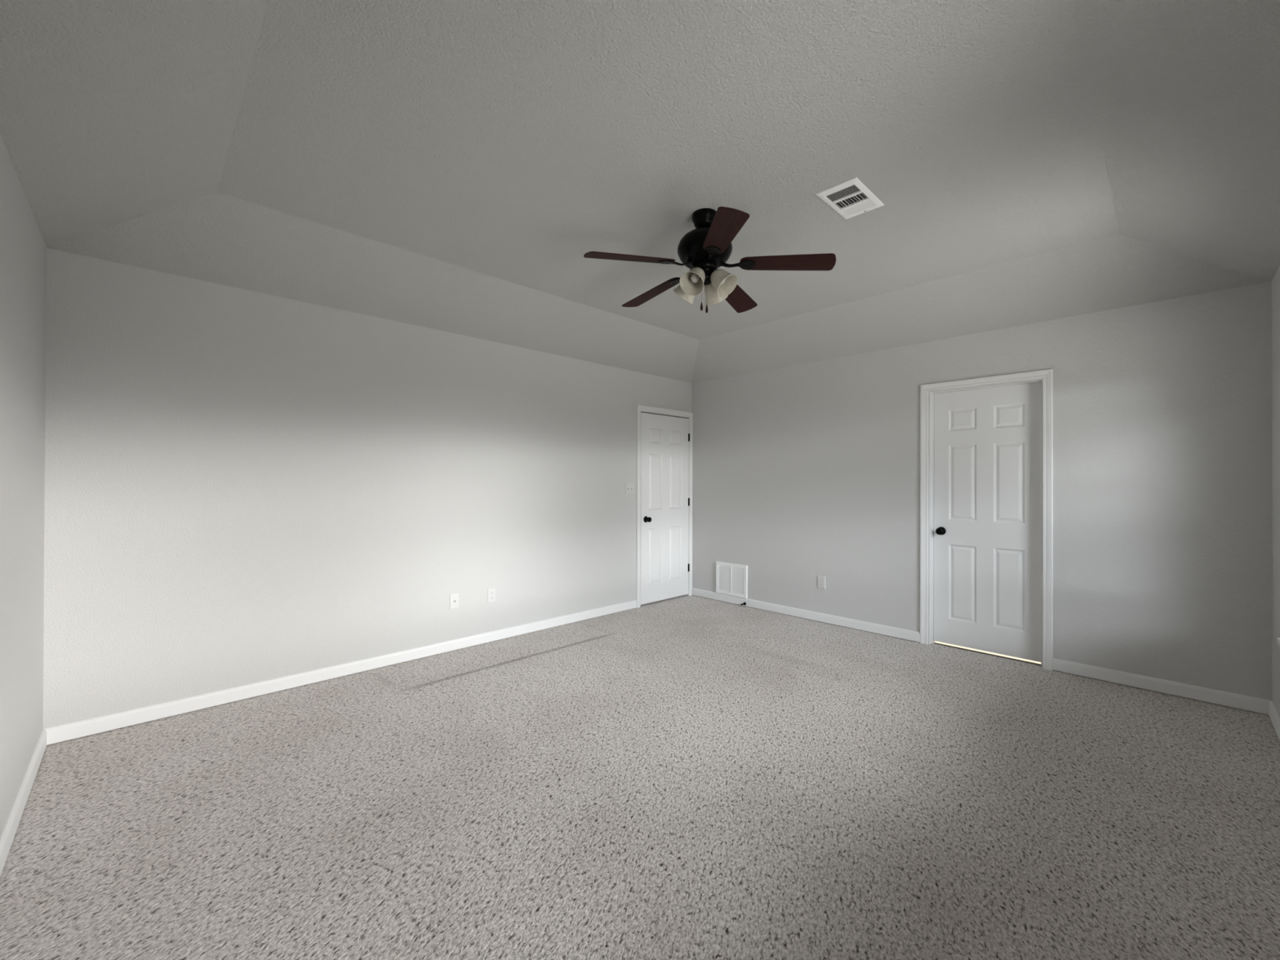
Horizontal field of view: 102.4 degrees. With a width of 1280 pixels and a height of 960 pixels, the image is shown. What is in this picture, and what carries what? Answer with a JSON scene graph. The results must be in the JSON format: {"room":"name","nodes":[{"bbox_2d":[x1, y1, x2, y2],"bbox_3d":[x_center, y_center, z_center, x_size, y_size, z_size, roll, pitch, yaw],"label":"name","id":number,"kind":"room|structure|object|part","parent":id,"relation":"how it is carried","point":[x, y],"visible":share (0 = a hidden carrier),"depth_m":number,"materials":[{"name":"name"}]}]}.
{"room":"empty bedroom","nodes":[
{"label":"empty bedroom","id":0,"kind":"room"},
{"bbox_2d":[0,133,46,837],"bbox_3d":[-1.489,0.105,0.951,0.140,2.490,4.240,0,0,-44],"label":"wall","id":1,"kind":"structure","parent":0,"point":[23,249],"depth_m":1.99,"materials":[{"name":"grey paint"}]},
{"bbox_2d":[0,728,46,876],"bbox_3d":[-1.437,1.255,1.000,0.014,0.079,4.240,0,0,-44],"label":"baseboard","id":2,"kind":"structure","parent":1,"relation":"attached to","point":[7,836],"depth_m":1.98,"materials":[{"name":"white paint"}]},
{"bbox_2d":[43,248,692,745],"bbox_3d":[-1.209,0.118,4.276,5.175,2.490,0.140,0,0,-44],"label":"wall","id":3,"kind":"structure","parent":0,"point":[242,486],"depth_m":3.23,"materials":[{"name":"grey paint"}]},
{"bbox_2d":[43,600,636,744],"bbox_3d":[-1.476,1.265,3.908,4.011,0.079,0.014,0,0,-44],"label":"baseboard","id":4,"kind":"structure","parent":3,"relation":"attached to","point":[70,731],"depth_m":3.21,"materials":[{"name":"white paint"}]},
{"bbox_2d":[449,592,458,609],"bbox_3d":[-1.427,0.932,3.959,0.072,0.117,0.009,0,0,-44],"label":"phone jack","id":5,"kind":"object","parent":3,"relation":"attached to","point":[454,597],"visible":1,"depth_m":3.96,"materials":[{"name":"grey plastic"}]},
{"bbox_2d":[487,586,495,603],"bbox_3d":[-1.204,0.934,4.177,0.072,0.117,0.008,0,0,-44],"label":"power outlet","id":6,"kind":"object","parent":3,"relation":"attached to","point":[491,591],"visible":1,"depth_m":4.17,"materials":[{"name":"grey plastic"}]},
{"bbox_2d":[625,482,633,494],"bbox_3d":[-0.101,0.087,5.241,0.115,0.117,0.019,0,0,-44],"label":"light switch","id":7,"kind":"object","parent":3,"relation":"attached to","point":[628,486],"visible":1,"depth_m":5.24,"materials":[{"name":"grey plastic"}]},
{"bbox_2d":[635,404,693,608],"bbox_3d":[0.263,0.282,5.638,0.879,2.120,0.074,0,0,-44],"label":"door frame","id":8,"kind":"structure","parent":3,"relation":"attached to","point":[689,415],"depth_m":5.43,"materials":[{"name":"white paint"}]},
{"bbox_2d":[640,412,689,604],"bbox_3d":[0.300,0.300,5.618,0.772,2.005,0.106,0,0,-44],"label":"door","id":9,"kind":"structure","parent":3,"relation":"in","point":[664,439],"depth_m":5.61,"materials":[{"name":"white paint"}]},
{"bbox_3d":[0.085,0.414,5.384,0.066,0.066,0.072,0,0,-44],"label":"knob","id":10,"kind":"part","parent":9,"relation":"part of","materials":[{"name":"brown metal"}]},
{"bbox_2d":[0,0,1279,383],"bbox_3d":[0.321,-1.323,2.710,5.175,0.389,4.520,0,0,-44],"label":"ceiling","id":11,"kind":"structure","parent":0,"point":[455,166],"depth_m":2.13,"materials":[{"name":"grey paint"}]},
{"bbox_2d":[583,206,835,313],"bbox_3d":[0.324,-1.137,2.744,1.246,0.520,1.222,0,0,-44],"label":"ceiling fan","id":12,"kind":"object","parent":11,"relation":"hanging from","point":[708,247],"visible":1,"depth_m":2.62,"materials":[{"name":"black wood"}]},
{"bbox_3d":[-0.047,-1.102,2.555,0.467,0.006,0.134,-5,14,-22],"label":"blade","id":13,"kind":"part","parent":12,"relation":"part of","materials":[{"name":"brown wood"}]},
{"bbox_3d":[0.074,-1.100,3.030,0.134,0.006,0.467,-15,5,-40],"label":"blade","id":14,"kind":"part","parent":12,"relation":"part of","materials":[{"name":"brown wood"}]},
{"bbox_3d":[0.220,-1.124,2.661,0.116,0.028,0.040,-5,14,-22],"label":"bracket arm","id":15,"kind":"part","parent":12,"relation":"part of","materials":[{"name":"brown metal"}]},
{"bbox_3d":[0.247,-1.017,2.772,0.130,0.142,0.142,0,0,-44],"label":"lamp shade","id":16,"kind":"part","parent":12,"relation":"part of","materials":[{"name":"white glass"}]},
{"bbox_3d":[0.277,-1.018,2.616,0.142,0.142,0.130,0,0,-44],"label":"lamp shade","id":17,"kind":"part","parent":12,"relation":"part of","materials":[{"name":"white glass"}]},
{"bbox_3d":[0.290,-1.043,2.638,0.064,0.067,0.044,0,0,-44],"label":"bulb","id":18,"kind":"part","parent":12,"relation":"part of","materials":[{"name":"grey glass"}]},
{"bbox_3d":[0.349,-1.124,2.580,0.040,0.028,0.116,12,4,-5],"label":"bracket arm","id":19,"kind":"part","parent":12,"relation":"part of","materials":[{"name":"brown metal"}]},
{"bbox_3d":[0.404,-1.017,2.801,0.142,0.142,0.130,0,0,-44],"label":"lamp shade","id":20,"kind":"part","parent":12,"relation":"part of","materials":[{"name":"white glass"}]},
{"bbox_3d":[0.433,-1.017,2.645,0.130,0.142,0.142,0,0,-44],"label":"lamp shade","id":21,"kind":"part","parent":12,"relation":"part of","materials":[{"name":"white glass"}]},
{"bbox_3d":[0.367,-1.102,2.293,0.134,0.006,0.467,12,4,-5],"label":"blade","id":22,"kind":"part","parent":12,"relation":"part of","materials":[{"name":"brown wood"}]},
{"bbox_3d":[0.466,-1.123,2.677,0.116,0.028,0.040,5,-11,14],"label":"bracket arm","id":23,"kind":"part","parent":12,"relation":"part of","materials":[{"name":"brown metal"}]},
{"bbox_3d":[0.563,-1.098,3.061,0.134,0.006,0.467,-14,-12,30],"label":"blade","id":24,"kind":"part","parent":12,"relation":"part of","materials":[{"name":"brown wood"}]},
{"bbox_3d":[0.744,-1.099,2.606,0.467,0.006,0.134,5,-11,14],"label":"blade","id":25,"kind":"part","parent":12,"relation":"part of","materials":[{"name":"brown wood"}]},
{"bbox_2d":[815,177,884,219],"bbox_3d":[1.047,-1.389,2.558,0.336,0.012,0.198,0,0,-44],"label":"ceiling vent","id":26,"kind":"object","parent":11,"relation":"in","point":[854,198],"visible":1,"depth_m":2.54,"materials":[{"name":"white metal"}]},
{"bbox_2d":[0,595,1279,959],"bbox_3d":[0.281,1.337,2.669,5.085,0.050,4.520,0,0,-44],"label":"floor","id":27,"kind":"structure","parent":0,"point":[683,777],"depth_m":2.02,"materials":[{"name":"beige carpet"}]},
{"bbox_2d":[691,281,1271,715],"bbox_3d":[2.122,0.129,4.459,0.140,2.490,4.240,0,0,-44],"label":"wall","id":28,"kind":"structure","parent":0,"point":[1162,409],"depth_m":3.46,"materials":[{"name":"grey paint"}]},
{"bbox_2d":[715,561,747,598],"bbox_3d":[0.978,1.066,5.515,0.019,0.344,0.398,0,0,-44],"label":"air vent","id":29,"kind":"object","parent":28,"relation":"in","point":[731,579],"visible":1,"depth_m":5.50,"materials":[{"name":"white metal"}]},
{"bbox_2d":[691,587,919,642],"bbox_3d":[1.432,1.278,5.052,0.014,0.079,2.426,0,0,-44],"label":"baseboard","id":30,"kind":"structure","parent":28,"relation":"attached to","point":[903,633],"depth_m":4.81,"materials":[{"name":"white paint"}]},
{"bbox_2d":[817,575,825,589],"bbox_3d":[1.690,0.953,4.793,0.008,0.117,0.076,0,0,-44],"label":"power outlet","id":31,"kind":"object","parent":28,"relation":"attached to","point":[821,580],"visible":1,"depth_m":4.79,"materials":[{"name":"grey plastic"}]},
{"bbox_2d":[920,368,1053,671],"bbox_3d":[2.625,0.285,3.929,0.156,2.116,0.847,0,0,-44],"label":"door frame","id":32,"kind":"structure","parent":28,"relation":"attached to","point":[1046,375],"depth_m":3.75,"materials":[{"name":"white paint"}]},
{"bbox_2d":[933,382,1040,662],"bbox_3d":[2.639,0.304,3.943,0.106,2.018,0.711,0,0,-44],"label":"door","id":33,"kind":"structure","parent":28,"relation":"in","point":[987,442],"depth_m":3.94,"materials":[{"name":"white paint"}]},
{"bbox_3d":[2.418,0.412,4.145,0.072,0.066,0.066,0,0,-44],"label":"knob","id":34,"kind":"part","parent":33,"relation":"part of","materials":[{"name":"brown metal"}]},
{"bbox_2d":[933,642,1040,665],"bbox_3d":[2.643,1.355,3.945,0.082,0.036,0.721,0,0,-44],"label":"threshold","id":35,"kind":"structure","parent":28,"relation":"attached to","point":[935,642],"depth_m":3.95,"materials":[{"name":"black"}]},
{"bbox_2d":[1053,657,1271,714],"bbox_3d":[3.204,1.277,3.227,0.014,0.079,0.966,0,0,-44],"label":"baseboard","id":36,"kind":"structure","parent":28,"relation":"attached to","point":[1199,693],"depth_m":3.17,"materials":[{"name":"white paint"}]},
{"bbox_2d":[934,640,1040,664],"bbox_3d":[3.283,1.358,4.471,1.568,0.038,2.640,0,0,-44],"label":"floor","id":37,"kind":"structure","parent":0,"point":[935,642],"depth_m":3.98,"materials":[{"name":"beige"}]},
{"bbox_2d":[1271,265,1279,715],"bbox_3d":[1.843,0.116,1.134,5.175,2.490,0.140,0,0,-44],"label":"wall","id":38,"kind":"structure","parent":0,"point":[1276,280],"depth_m":2.79,"materials":[{"name":"grey paint"}]},
{"bbox_2d":[1268,700,1279,740],"bbox_3d":[1.786,1.265,1.185,4.895,0.079,0.014,0,0,-44],"label":"baseboard","id":39,"kind":"structure","parent":38,"relation":"attached to","point":[1273,714],"depth_m":2.74,"materials":[{"name":"white paint"}]},
{"bbox_2d":[1276,637,1279,645],"bbox_3d":[2.769,0.064,2.065,1.020,1.537,0.175,0,0,-44],"label":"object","id":40,"kind":"structure","parent":38,"relation":"in","point":[1277,638],"depth_m":2.46,"materials":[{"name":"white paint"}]}
]}

